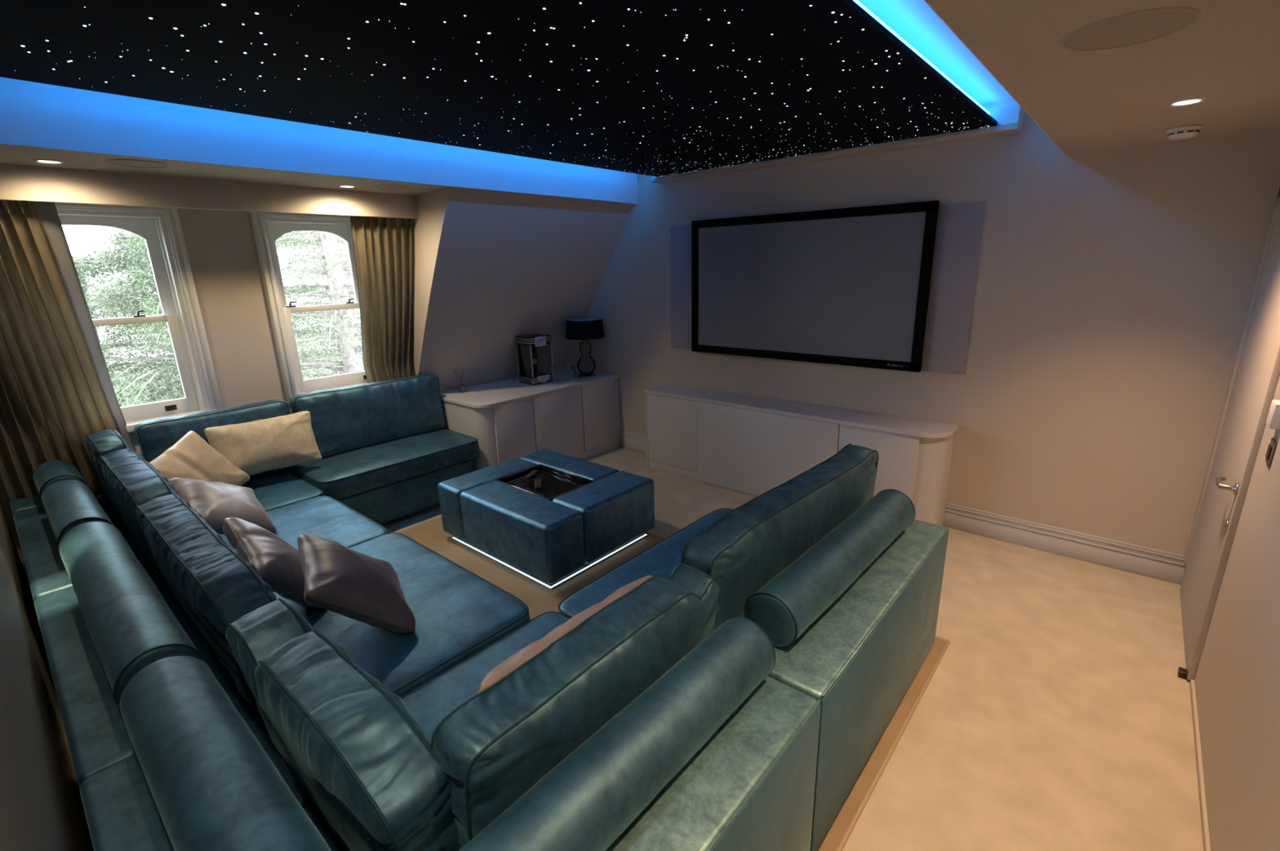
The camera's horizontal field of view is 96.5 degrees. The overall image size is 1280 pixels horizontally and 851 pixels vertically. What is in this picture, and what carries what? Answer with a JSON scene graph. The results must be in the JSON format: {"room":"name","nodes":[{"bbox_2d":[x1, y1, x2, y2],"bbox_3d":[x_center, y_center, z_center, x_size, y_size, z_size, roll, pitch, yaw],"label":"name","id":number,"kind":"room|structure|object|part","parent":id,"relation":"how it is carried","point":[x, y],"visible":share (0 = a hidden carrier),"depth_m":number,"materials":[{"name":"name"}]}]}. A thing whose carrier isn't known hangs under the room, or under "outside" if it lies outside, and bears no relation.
{"room":"home theater","nodes":[
{"label":"home theater","id":0,"kind":"room"},
{"bbox_2d":[0,502,93,850],"bbox_3d":[-1.862,0.073,1.460,5.757,2.850,0.120,12,20,39],"label":"wall","id":1,"kind":"structure","parent":0,"point":[42,808],"depth_m":1.38,"materials":[{"name":"beige paint"}]},
{"bbox_2d":[0,208,347,582],"bbox_3d":[-2.982,-0.435,4.145,0.240,2.437,2.740,12,20,39],"label":"wall","id":2,"kind":"structure","parent":0,"point":[220,244],"depth_m":4.00,"materials":[{"name":"beige paint"}]},
{"bbox_2d":[54,202,222,432],"bbox_3d":[-3.341,-0.672,3.597,0.275,1.416,0.910,12,20,39],"label":"window","id":3,"kind":"structure","parent":2,"relation":"in","point":[161,228],"depth_m":3.77,"materials":[{"name":"white paint"}]},
{"bbox_2d":[0,200,136,502],"bbox_3d":[-3.281,-0.337,3.154,0.508,1.675,0.624,12,20,39],"label":"curtain","id":4,"kind":"object","parent":3,"relation":"hanging from","point":[56,388],"visible":0.82,"depth_m":3.21,"materials":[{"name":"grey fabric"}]},
{"bbox_3d":[-3.395,-0.956,3.560,0.040,0.654,0.713,12,20,39],"label":"sash","id":5,"kind":"part","parent":3,"relation":"part of","materials":[{"name":"white paint"}]},
{"bbox_3d":[-3.345,-0.356,3.696,0.040,0.660,0.713,12,20,39],"label":"sash","id":6,"kind":"part","parent":3,"relation":"part of","materials":[{"name":"white paint"}]},
{"bbox_3d":[-3.324,-0.013,3.781,0.275,0.047,0.880,12,20,39],"label":"sill","id":7,"kind":"part","parent":3,"relation":"part of","materials":[{"name":"white paint"}]},
{"bbox_2d":[248,211,368,403],"bbox_3d":[-2.493,-0.958,4.540,0.275,1.416,0.870,12,20,39],"label":"window","id":8,"kind":"structure","parent":2,"relation":"in","point":[268,227],"depth_m":4.31,"materials":[{"name":"white paint"}]},
{"bbox_3d":[-2.512,-0.942,4.562,0.224,1.306,0.720,12,20,39],"label":"box frame","id":9,"kind":"part","parent":8,"relation":"part of","materials":[{"name":"white paint"}]},
{"bbox_3d":[-2.547,-1.241,4.503,0.040,0.654,0.673,12,20,39],"label":"sash","id":10,"kind":"part","parent":8,"relation":"part of","materials":[{"name":"white paint"}]},
{"bbox_3d":[-2.497,-0.641,4.639,0.040,0.660,0.673,12,20,39],"label":"sash","id":11,"kind":"part","parent":8,"relation":"part of","materials":[{"name":"white paint"}]},
{"bbox_3d":[-2.477,-0.299,4.724,0.275,0.047,0.840,12,20,39],"label":"sill","id":12,"kind":"part","parent":8,"relation":"part of","materials":[{"name":"white paint"}]},
{"bbox_2d":[0,143,635,204],"bbox_3d":[-1.936,-1.849,4.018,1.299,0.403,4.340,12,20,39],"label":"ceiling","id":13,"kind":"structure","parent":0,"point":[9,153],"depth_m":3.07,"materials":[{"name":"beige paint"}]},
{"bbox_2d":[32,159,64,164],"bbox_3d":[-2.801,-1.250,2.708,0.108,0.009,0.108,12,20,39],"label":"recessed light","id":14,"kind":"object","parent":13,"relation":"in","point":[40,161],"visible":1,"depth_m":2.70,"materials":[{"name":"white paint"}]},
{"bbox_2d":[105,159,167,168],"bbox_3d":[-2.470,-1.285,2.808,0.234,0.005,0.234,12,20,39],"label":"ceiling speaker","id":15,"kind":"object","parent":13,"relation":"attached to","point":[124,162],"visible":1,"depth_m":2.80,"materials":[{"name":"beige"}]},
{"bbox_2d":[337,185,355,187],"bbox_3d":[-1.908,-1.556,3.723,0.108,0.009,0.108,12,20,39],"label":"recessed light","id":16,"kind":"object","parent":13,"relation":"in","point":[340,186],"visible":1,"depth_m":3.72,"materials":[{"name":"white paint"}]},
{"bbox_2d":[375,184,409,190],"bbox_3d":[-1.648,-1.587,3.811,0.214,0.005,0.214,12,20,39],"label":"ceiling speaker","id":17,"kind":"object","parent":13,"relation":"attached to","point":[393,187],"visible":1,"depth_m":3.80,"materials":[{"name":"beige"}]},
{"bbox_2d":[377,186,408,189],"bbox_3d":[-1.648,-1.586,3.811,0.198,0.002,0.198,12,20,39],"label":"grille","id":18,"kind":"object","parent":17,"relation":"attached to","point":[378,187],"depth_m":3.82,"materials":[{"name":"beige"}]},
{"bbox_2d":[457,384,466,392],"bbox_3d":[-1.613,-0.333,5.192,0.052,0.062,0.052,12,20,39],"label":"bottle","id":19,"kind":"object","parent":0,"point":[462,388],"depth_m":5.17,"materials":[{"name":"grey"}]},
{"bbox_2d":[412,186,635,391],"bbox_3d":[-1.340,-0.853,5.489,1.934,2.437,1.905,12,20,39],"label":"wall","id":20,"kind":"structure","parent":0,"point":[491,268],"depth_m":4.86,"materials":[{"name":"beige paint"}]},
{"bbox_2d":[0,163,417,218],"bbox_3d":[-2.484,-1.365,3.386,0.021,0.167,2.495,12,20,39],"label":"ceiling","id":21,"kind":"structure","parent":20,"relation":"attached to","point":[18,182],"depth_m":3.26,"materials":[{"name":"beige paint"}]},
{"bbox_2d":[350,215,414,382],"bbox_3d":[-1.996,-0.762,4.559,0.474,1.675,0.529,12,20,39],"label":"curtain","id":22,"kind":"object","parent":20,"relation":"hanging from","point":[383,246],"visible":0.7,"depth_m":4.48,"materials":[{"name":"beige fabric"}]},
{"bbox_2d":[381,446,1203,850],"bbox_3d":[-0.525,0.978,3.619,6.137,0.120,4.560,12,20,39],"label":"floor","id":23,"kind":"structure","parent":0,"point":[1055,713],"depth_m":2.39,"materials":[{"name":"carpet"}]},
{"bbox_2d":[9,427,949,850],"bbox_3d":[-1.097,0.748,3.041,4.258,0.660,2.806,12,20,39],"label":"sectional sofa","id":24,"kind":"object","parent":23,"relation":"on","point":[776,775],"visible":0.41,"depth_m":2.06,"materials":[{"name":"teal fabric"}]},
{"bbox_2d":[32,459,87,499],"bbox_3d":[-3.258,0.324,3.210,0.435,0.183,0.192,12,20,39],"label":"bolster cushion","id":25,"kind":"object","parent":24,"relation":"on","point":[47,473],"visible":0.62,"depth_m":3.15,"materials":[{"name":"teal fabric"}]},
{"bbox_2d":[40,479,113,544],"bbox_3d":[-2.733,0.433,2.772,0.790,0.183,0.192,12,20,39],"label":"bolster cushion","id":26,"kind":"object","parent":24,"relation":"on","point":[67,504],"visible":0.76,"depth_m":2.69,"materials":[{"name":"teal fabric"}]},
{"bbox_2d":[86,428,129,515],"bbox_3d":[-3.100,0.298,3.413,0.406,0.519,0.206,12,20,39],"label":"cushion","id":27,"kind":"object","parent":24,"relation":"on","point":[100,443],"visible":0.39,"depth_m":3.26,"materials":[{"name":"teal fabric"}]},
{"bbox_2d":[57,520,204,705],"bbox_3d":[-1.869,0.613,2.050,1.350,0.195,0.204,12,20,39],"label":"bolster cushion","id":28,"kind":"object","parent":24,"relation":"on","point":[130,624],"visible":0.84,"depth_m":1.86,"materials":[{"name":"teal leather"}]},
{"bbox_2d":[99,448,176,577],"bbox_3d":[-2.552,0.429,2.963,1.023,0.483,0.230,12,20,39],"label":"cushion","id":29,"kind":"object","parent":24,"relation":"on","point":[131,481],"visible":0.63,"depth_m":2.74,"materials":[{"name":"teal leather"}]},
{"bbox_2d":[149,430,250,485],"bbox_3d":[-2.649,0.303,3.401,0.262,0.484,0.518,1,16,10],"label":"pillow","id":30,"kind":"object","parent":24,"relation":"on","point":[191,457],"visible":0.51,"depth_m":3.40,"materials":[{"name":"beige fabric"}]},
{"bbox_2d":[134,493,275,710],"bbox_3d":[-1.657,0.621,2.209,1.314,0.471,0.229,12,20,39],"label":"cushion","id":31,"kind":"object","parent":24,"relation":"on","point":[211,580],"visible":0.8,"depth_m":1.95,"materials":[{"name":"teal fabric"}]},
{"bbox_2d":[133,399,294,479],"bbox_3d":[-2.808,0.146,3.861,0.194,0.528,0.856,11,20,38],"label":"cushion","id":32,"kind":"object","parent":24,"relation":"on","point":[154,437],"visible":0.32,"depth_m":3.68,"materials":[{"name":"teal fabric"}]},
{"bbox_2d":[168,477,277,534],"bbox_3d":[-2.207,0.438,3.029,0.464,0.362,0.382,12,20,39],"label":"pillow","id":33,"kind":"object","parent":24,"relation":"on","point":[215,501],"visible":0.63,"depth_m":2.96,"materials":[{"name":"brown fabric"}]},
{"bbox_2d":[118,653,331,850],"bbox_3d":[-0.937,0.804,1.270,0.990,0.195,0.204,12,20,39],"label":"bolster cushion","id":34,"kind":"object","parent":24,"relation":"on","point":[212,784],"visible":1,"depth_m":1.23,"materials":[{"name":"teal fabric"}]},
{"bbox_2d":[204,410,321,475],"bbox_3d":[-2.532,0.133,3.871,0.619,0.352,0.198,-15,21,-41],"label":"pillow","id":35,"kind":"object","parent":24,"relation":"on","point":[259,446],"visible":0.91,"depth_m":3.82,"materials":[{"name":"beige fabric"}]},
{"bbox_2d":[222,516,324,608],"bbox_3d":[-1.518,0.589,2.408,0.492,0.415,0.295,12,20,39],"label":"pillow","id":36,"kind":"object","parent":24,"relation":"on","point":[277,562],"visible":0.62,"depth_m":2.29,"materials":[{"name":"brown fabric"}]},
{"bbox_2d":[241,470,324,510],"bbox_3d":[-2.651,0.536,3.724,0.859,0.180,0.874,12,20,39],"label":"seat cushion","id":37,"kind":"object","parent":24,"relation":"on","point":[280,489],"depth_m":3.82,"materials":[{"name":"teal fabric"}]},
{"bbox_2d":[219,495,388,549],"bbox_3d":[-1.985,0.681,3.164,0.927,0.190,0.865,12,20,39],"label":"seat cushion","id":38,"kind":"object","parent":24,"relation":"on","point":[326,517],"depth_m":3.27,"materials":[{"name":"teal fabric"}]},
{"bbox_2d":[225,597,459,850],"bbox_3d":[-0.783,0.814,1.490,0.954,0.474,0.236,12,20,39],"label":"cushion","id":39,"kind":"object","parent":24,"relation":"on","point":[360,754],"visible":0.98,"depth_m":1.26,"materials":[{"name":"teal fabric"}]},
{"bbox_2d":[297,533,415,633],"bbox_3d":[-1.125,0.625,2.258,0.346,0.365,0.469,-11,18,-31],"label":"pillow","id":40,"kind":"object","parent":24,"relation":"on","point":[341,580],"visible":1,"depth_m":2.15,"materials":[{"name":"brown fabric"}]},
{"bbox_2d":[289,373,445,457],"bbox_3d":[-2.133,-0.097,4.597,0.228,0.511,1.158,12,20,39],"label":"cushion","id":41,"kind":"object","parent":24,"relation":"on","point":[345,419],"visible":0.86,"depth_m":4.49,"materials":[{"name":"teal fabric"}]},
{"bbox_2d":[288,428,479,499],"bbox_3d":[-1.994,0.262,4.509,0.774,0.185,1.258,12,20,39],"label":"seat cushion","id":42,"kind":"object","parent":24,"relation":"on","point":[352,473],"depth_m":4.25,"materials":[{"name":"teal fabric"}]},
{"bbox_2d":[272,533,529,696],"bbox_3d":[-1.171,0.845,2.492,1.230,0.202,0.880,12,20,39],"label":"seat cushion","id":43,"kind":"object","parent":24,"relation":"on","point":[458,613],"depth_m":2.32,"materials":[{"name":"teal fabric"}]},
{"bbox_2d":[400,612,569,741],"bbox_3d":[-0.412,1.006,1.907,0.734,0.172,0.948,12,20,39],"label":"seat cushion","id":44,"kind":"object","parent":24,"relation":"on","point":[431,694],"depth_m":2.07,"materials":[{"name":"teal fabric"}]},
{"bbox_2d":[475,574,652,694],"bbox_3d":[-0.249,0.758,1.913,0.217,0.341,0.823,10,19,36],"label":"pillow","id":45,"kind":"object","parent":24,"relation":"on","point":[515,660],"visible":0.26,"depth_m":1.73,"materials":[{"name":"brown fabric"}]},
{"bbox_2d":[431,562,719,849],"bbox_3d":[-0.105,0.763,1.570,0.221,0.492,0.935,12,20,39],"label":"cushion","id":46,"kind":"object","parent":24,"relation":"on","point":[496,744],"visible":0.59,"depth_m":1.35,"materials":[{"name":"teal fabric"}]},
{"bbox_2d":[457,616,775,850],"bbox_3d":[-0.038,0.775,1.308,0.192,0.183,1.110,12,20,39],"label":"bolster cushion","id":47,"kind":"object","parent":24,"relation":"on","point":[589,797],"visible":1,"depth_m":1.26,"materials":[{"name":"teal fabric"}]},
{"bbox_2d":[558,508,733,616],"bbox_3d":[0.331,0.752,2.740,0.746,0.169,1.358,12,20,39],"label":"seat cushion","id":48,"kind":"object","parent":24,"relation":"on","point":[662,557],"depth_m":2.73,"materials":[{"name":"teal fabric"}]},
{"bbox_3d":[0.059,1.227,1.187,0.007,0.604,1.404,12,20,39],"label":"panel","id":49,"kind":"part","parent":24,"relation":"part of","materials":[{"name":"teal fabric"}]},
{"bbox_2d":[680,443,878,628],"bbox_3d":[0.636,0.483,2.391,0.208,0.549,1.331,14,22,43],"label":"cushion","id":50,"kind":"object","parent":24,"relation":"on","point":[748,546],"visible":0.61,"depth_m":2.13,"materials":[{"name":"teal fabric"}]},
{"bbox_2d":[744,488,915,648],"bbox_3d":[0.787,0.499,2.219,0.193,0.183,1.130,12,21,41],"label":"bolster cushion","id":51,"kind":"object","parent":24,"relation":"on","point":[788,603],"visible":0.98,"depth_m":1.99,"materials":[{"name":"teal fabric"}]},
{"bbox_3d":[0.976,0.918,2.207,0.007,0.604,1.382,12,20,39],"label":"panel","id":52,"kind":"part","parent":24,"relation":"part of","materials":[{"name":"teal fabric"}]},
{"bbox_2d":[440,367,621,471],"bbox_3d":[-1.046,-0.028,5.602,0.797,0.774,1.671,12,20,39],"label":"base cabinet","id":53,"kind":"object","parent":23,"relation":"on","point":[569,415],"visible":0.8,"depth_m":5.24,"materials":[{"name":"grey paint"}]},
{"bbox_3d":[-1.082,0.115,4.998,0.018,0.656,0.405,12,20,39],"label":"door","id":54,"kind":"part","parent":53,"relation":"part of","materials":[{"name":"grey paint"}]},
{"bbox_2d":[440,367,619,408],"bbox_3d":[-1.055,-0.386,5.502,0.797,0.030,1.671,12,20,39],"label":"countertop","id":55,"kind":"structure","parent":53,"relation":"on","point":[498,393],"depth_m":5.27,"materials":[{"name":"grey paint"}]},
{"bbox_2d":[453,367,466,392],"bbox_3d":[-1.623,-0.410,5.167,0.083,0.224,0.087,12,20,39],"label":"reed diffuser","id":56,"kind":"object","parent":55,"relation":"on","point":[462,388],"visible":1,"depth_m":5.17,"materials":[{"name":"grey"}]},
{"bbox_2d":[514,333,553,385],"bbox_3d":[-1.007,-0.639,5.500,0.263,0.455,0.278,12,20,39],"label":"machine","id":57,"kind":"object","parent":55,"relation":"on","point":[526,345],"visible":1,"depth_m":5.45,"materials":[{"name":"black paint"}]},
{"bbox_3d":[-1.175,-0.630,5.485,0.014,0.295,0.014,12,20,39],"label":"corner post","id":58,"kind":"part","parent":57,"relation":"part of","materials":[{"name":"silver metal"}]},
{"bbox_3d":[-1.095,-0.613,5.416,0.206,0.295,0.003,12,20,39],"label":"glass panel","id":59,"kind":"part","parent":57,"relation":"part of","materials":[{"name":"glass"}]},
{"bbox_3d":[-1.098,-0.658,5.575,0.005,0.295,0.236,12,20,39],"label":"panel","id":60,"kind":"part","parent":57,"relation":"part of","materials":[{"name":"black plastic"}]},
{"bbox_3d":[-1.013,-0.597,5.349,0.014,0.295,0.014,12,20,39],"label":"corner post","id":61,"kind":"part","parent":57,"relation":"part of","materials":[{"name":"silver metal"}]},
{"bbox_2d":[529,345,538,367],"bbox_3d":[-1.013,-0.669,5.468,0.088,0.220,0.088,12,20,39],"label":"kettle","id":62,"kind":"object","parent":57,"relation":"on","point":[535,359],"depth_m":5.46,"materials":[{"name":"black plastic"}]},
{"bbox_3d":[-1.016,-0.684,5.662,0.014,0.295,0.014,12,20,39],"label":"corner post","id":63,"kind":"part","parent":57,"relation":"part of","materials":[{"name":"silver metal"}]},
{"bbox_3d":[-0.934,-0.788,5.361,0.004,0.088,0.130,12,20,39],"label":"sign plate","id":64,"kind":"part","parent":57,"relation":"part of","materials":[{"name":"grey paper"}]},
{"bbox_3d":[-0.923,-0.446,5.475,0.007,0.066,0.150,12,20,39],"label":"chute plate","id":65,"kind":"part","parent":57,"relation":"part of","materials":[{"name":"grey"}]},
{"bbox_3d":[-0.854,-0.650,5.526,0.014,0.295,0.014,12,20,39],"label":"corner post","id":66,"kind":"part","parent":57,"relation":"part of","materials":[{"name":"silver metal"}]},
{"bbox_2d":[565,317,604,377],"bbox_3d":[-0.551,-0.788,5.789,0.392,0.565,0.392,12,20,39],"label":"table lamp","id":67,"kind":"object","parent":55,"relation":"on","point":[580,328],"visible":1,"depth_m":5.61,"materials":[{"name":"black plastic"}]},
{"bbox_3d":[-0.556,-0.974,5.737,0.392,0.180,0.392,12,20,39],"label":"lamp shade","id":68,"kind":"part","parent":67,"relation":"part of","materials":[{"name":"black fabric"}]},
{"bbox_3d":[-0.551,-0.750,5.800,0.012,0.455,0.012,12,20,39],"label":"stem","id":69,"kind":"part","parent":67,"relation":"part of","materials":[{"name":"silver metal"}]},
{"bbox_3d":[-0.549,-0.702,5.813,0.188,0.354,0.188,12,20,39],"label":"glass","id":70,"kind":"part","parent":67,"relation":"part of","materials":[{"name":"clear glass"}]},
{"bbox_3d":[-0.754,0.004,5.364,0.018,0.656,0.586,12,20,39],"label":"door","id":71,"kind":"part","parent":53,"relation":"part of","materials":[{"name":"grey paint"}]},
{"bbox_3d":[-0.405,-0.113,5.752,0.018,0.656,0.468,12,20,39],"label":"door","id":72,"kind":"part","parent":53,"relation":"part of","materials":[{"name":"grey paint"}]},
{"bbox_2d":[396,515,950,850],"bbox_3d":[-0.695,1.123,2.867,3.412,0.017,2.904,12,20,39],"label":"area rug","id":73,"kind":"object","parent":23,"relation":"on","point":[540,598],"visible":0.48,"depth_m":3.30,"materials":[{"name":"beige carpet"}]},
{"bbox_2d":[437,448,654,589],"bbox_3d":[-0.646,0.583,3.984,1.165,0.426,0.975,12,20,39],"label":"ottoman","id":74,"kind":"object","parent":73,"relation":"on","point":[584,513],"visible":1,"depth_m":3.67,"materials":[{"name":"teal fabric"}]},
{"bbox_2d":[524,469,539,478],"bbox_3d":[-0.785,0.352,4.159,0.045,0.018,0.150,3,16,16],"label":"remote control","id":75,"kind":"object","parent":74,"relation":"in","point":[534,472],"visible":1,"depth_m":4.14,"materials":[{"name":"black plastic"}]},
{"bbox_2d":[534,478,542,488],"bbox_3d":[-0.706,0.404,3.966,0.050,0.018,0.170,-4,16,-10],"label":"remote control","id":76,"kind":"object","parent":74,"relation":"in","point":[538,482],"visible":1,"depth_m":3.94,"materials":[{"name":"black plastic"}]},
{"bbox_2d":[495,463,595,501],"bbox_3d":[-0.660,0.401,3.958,0.590,0.050,0.420,12,20,39],"label":"tray","id":77,"kind":"object","parent":74,"relation":"on","point":[557,481],"depth_m":4.02,"materials":[{"name":"black metal"}]},
{"bbox_2d":[644,383,959,525],"bbox_3d":[1.109,0.196,4.649,2.520,0.752,0.343,12,20,39],"label":"media cabinet","id":78,"kind":"object","parent":23,"relation":"on","point":[749,444],"visible":0.77,"depth_m":4.46,"materials":[{"name":"grey paint"}]},
{"bbox_3d":[0.171,0.013,5.445,0.018,0.720,0.331,12,20,39],"label":"panel","id":79,"kind":"part","parent":78,"relation":"part of","materials":[{"name":"grey paint"}]},
{"bbox_3d":[0.294,0.059,5.134,0.568,0.643,0.020,12,20,39],"label":"door","id":80,"kind":"part","parent":78,"relation":"part of","materials":[{"name":"grey paint"}]},
{"bbox_3d":[0.974,0.236,4.572,1.219,0.714,0.026,12,20,39],"label":"panel","id":81,"kind":"part","parent":78,"relation":"part of","materials":[{"name":"grey paint"}]},
{"bbox_2d":[644,383,959,438],"bbox_3d":[1.100,-0.151,4.552,2.520,0.032,0.343,12,20,39],"label":"countertop","id":82,"kind":"structure","parent":78,"relation":"on","point":[872,420],"depth_m":4.30,"materials":[{"name":"grey paint"}]},
{"bbox_3d":[1.643,0.340,4.007,0.532,0.643,0.020,12,20,39],"label":"door","id":83,"kind":"part","parent":78,"relation":"part of","materials":[{"name":"grey paint"}]},
{"bbox_2d":[565,110,1279,555],"bbox_3d":[0.894,-0.937,4.823,6.157,2.850,0.120,12,20,39],"label":"wall","id":84,"kind":"structure","parent":0,"point":[1113,290],"depth_m":3.43,"materials":[{"name":"beige paint"}]},
{"bbox_2d":[0,76,637,204],"bbox_3d":[-1.350,-1.729,3.721,0.005,0.302,4.060,12,20,39],"label":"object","id":85,"kind":"structure","parent":84,"relation":"attached to","point":[33,114],"depth_m":3.00,"materials":[{"name":"white paint"}]},
{"bbox_2d":[621,431,646,453],"bbox_3d":[0.036,0.189,5.836,0.590,0.178,0.024,12,20,39],"label":"baseboard","id":86,"kind":"structure","parent":84,"relation":"attached to","point":[633,441],"depth_m":5.91,"materials":[{"name":"grey paint"}]},
{"bbox_2d":[670,224,691,349],"bbox_3d":[0.370,-1.223,5.116,0.224,1.068,0.014,12,20,39],"label":"wall speaker","id":87,"kind":"object","parent":84,"relation":"attached to","point":[680,236],"visible":0.77,"depth_m":5.10,"materials":[{"name":"grey fabric"}]},
{"bbox_2d":[691,200,939,372],"bbox_3d":[1.193,-1.052,4.396,1.914,1.103,0.062,12,20,39],"label":"projection screen","id":88,"kind":"object","parent":84,"relation":"attached to","point":[851,286],"visible":1,"depth_m":4.26,"materials":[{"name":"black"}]},
{"bbox_2d":[649,122,1022,183],"bbox_3d":[1.151,-1.911,4.112,2.688,0.031,0.150,12,20,39],"label":"trim","id":89,"kind":"structure","parent":84,"relation":"attached to","point":[1013,128],"depth_m":3.81,"materials":[{"name":"beige paint"}]},
{"bbox_2d":[652,99,1023,177],"bbox_3d":[1.157,-1.989,4.093,2.668,0.124,0.136,12,20,39],"label":"trim","id":90,"kind":"structure","parent":84,"relation":"attached to","point":[1006,112],"depth_m":3.25,"materials":[{"name":"white paint"}]},
{"bbox_2d":[922,201,986,373],"bbox_3d":[2.038,-0.875,3.723,0.256,1.068,0.014,12,20,39],"label":"wall speaker","id":91,"kind":"object","parent":84,"relation":"attached to","point":[960,228],"visible":1,"depth_m":3.71,"materials":[{"name":"grey fabric"}]},
{"bbox_2d":[924,0,1064,154],"bbox_3d":[1.064,-1.226,1.704,0.005,0.302,4.060,12,20,39],"label":"trim","id":92,"kind":"structure","parent":84,"relation":"attached to","point":[926,1],"depth_m":1.65,"materials":[{"name":"white paint"}]},
{"bbox_2d":[942,502,1186,584],"bbox_3d":[2.642,0.732,3.659,1.267,0.178,0.024,12,20,39],"label":"baseboard","id":93,"kind":"structure","parent":84,"relation":"attached to","point":[1166,566],"depth_m":3.59,"materials":[{"name":"grey paint"}]},
{"bbox_2d":[857,0,1013,104],"bbox_3d":[-0.239,-1.650,2.554,3.229,0.120,4.340,12,20,39],"label":"light","id":94,"kind":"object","parent":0,"point":[914,21],"depth_m":2.35,"materials":[{"name":"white paint"}]},
{"bbox_2d":[0,0,997,177],"bbox_3d":[-0.171,-1.551,2.648,2.512,0.126,3.883,12,20,39],"label":"ceiling panel","id":95,"kind":"object","parent":94,"relation":"attached to","point":[656,88],"visible":1,"depth_m":2.14,"materials":[{"name":"black fabric"}]},
{"bbox_2d":[926,0,1279,154],"bbox_3d":[1.321,-1.170,1.297,0.919,0.403,4.340,12,20,39],"label":"ceiling","id":96,"kind":"structure","parent":0,"point":[1229,57],"depth_m":1.74,"materials":[{"name":"beige paint"}]},
{"bbox_2d":[1060,6,1201,51],"bbox_3d":[1.233,-0.998,1.448,0.274,0.005,0.274,12,20,39],"label":"ceiling speaker","id":97,"kind":"object","parent":96,"relation":"attached to","point":[1135,28],"visible":1,"depth_m":1.43,"materials":[{"name":"beige"}]},
{"bbox_2d":[1164,124,1203,140],"bbox_3d":[2.478,-1.332,2.606,0.128,0.047,0.128,12,20,39],"label":"smoke detector","id":98,"kind":"object","parent":96,"relation":"attached to","point":[1187,131],"visible":1,"depth_m":2.57,"materials":[{"name":"white paint"}]},
{"bbox_2d":[1167,97,1206,106],"bbox_3d":[2.056,-1.216,2.150,0.108,0.009,0.108,12,20,39],"label":"recessed light","id":99,"kind":"object","parent":96,"relation":"in","point":[1190,101],"visible":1,"depth_m":2.15,"materials":[{"name":"white paint"}]},
{"bbox_2d":[1194,375,1279,850],"bbox_3d":[1.728,0.029,1.294,0.120,2.850,4.340,12,20,39],"label":"wall","id":100,"kind":"structure","parent":0,"point":[1237,678],"depth_m":1.84,"materials":[{"name":"beige paint"}]},
{"bbox_2d":[1189,679,1210,850],"bbox_3d":[1.373,1.490,1.338,0.012,0.030,3.260,12,20,39],"label":"baseboard","id":101,"kind":"structure","parent":100,"relation":"attached to","point":[1204,818],"depth_m":2.07,"materials":[{"name":"beige paint"}]},
{"bbox_2d":[1177,206,1279,679],"bbox_3d":[2.697,0.044,2.618,0.083,2.060,0.930,12,20,39],"label":"door","id":102,"kind":"structure","parent":100,"relation":"in","point":[1258,371],"depth_m":2.53,"materials":[{"name":"beige paint"}]},
{"bbox_3d":[2.453,0.243,2.393,0.061,0.052,0.158,12,20,39],"label":"lever handle","id":103,"kind":"part","parent":102,"relation":"part of","materials":[{"name":"silver metal"}]},
{"bbox_2d":[1184,187,1279,564],"bbox_3d":[2.715,-0.101,2.562,0.030,2.030,1.085,12,20,39],"label":"trim","id":104,"kind":"structure","parent":100,"relation":"attached to","point":[1277,202],"depth_m":2.90,"materials":[{"name":"beige paint"}]},
{"bbox_2d":[1265,437,1277,466],"bbox_3d":[2.257,0.096,2.047,0.011,0.090,0.085,12,20,39],"label":"light switch","id":105,"kind":"object","parent":100,"relation":"attached to","point":[1272,446],"visible":1,"depth_m":2.03,"materials":[{"name":"grey"}]},
{"bbox_2d":[1266,399,1279,429],"bbox_3d":[2.258,-0.039,2.028,0.028,0.090,0.086,12,20,39],"label":"thermostat","id":106,"kind":"object","parent":100,"relation":"attached to","point":[1273,421],"visible":1,"depth_m":2.01,"materials":[{"name":"white paint"}]},
{"label":"outside","id":107,"kind":"structure","parent":0,"visible":0},
{"bbox_2d":[141,351,364,392],"bbox_3d":[-23.042,1.299,26.926,57.400,0.200,90.000,12,20,39],"label":"ground","id":108,"kind":"structure","parent":107,"point":[330,352],"depth_m":48.42,"materials":[{"name":"green plant"}]},
{"bbox_2d":[70,244,185,406],"bbox_3d":[-8.165,1.399,9.410,3.541,8.338,3.328,-15,21,-40],"label":"conifer tree","id":109,"kind":"object","parent":108,"relation":"on","point":[81,267],"visible":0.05,"depth_m":8.36,"materials":[{"name":"green plant"}]},
{"bbox_2d":[79,227,312,407],"bbox_3d":[-7.091,1.184,9.537,4.282,8.656,4.779,5,17,21],"label":"conifer tree","id":110,"kind":"object","parent":108,"relation":"on","point":[144,299],"visible":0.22,"depth_m":8.11,"materials":[{"name":"green plant"}]},
{"bbox_2d":[275,231,363,379],"bbox_3d":[-7.916,-1.988,15.360,6.650,11.655,6.073,9,19,33],"label":"conifer tree","id":111,"kind":"object","parent":108,"relation":"on","point":[289,288],"visible":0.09,"depth_m":14.37,"materials":[{"name":"green plant"}]},
{"bbox_2d":[275,231,364,379],"bbox_3d":[-5.846,-1.323,10.954,5.206,12.638,5.554,12,20,39],"label":"conifer tree","id":112,"kind":"object","parent":108,"relation":"on","point":[347,338],"visible":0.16,"depth_m":10.49,"materials":[{"name":"green plant"}]}
]}

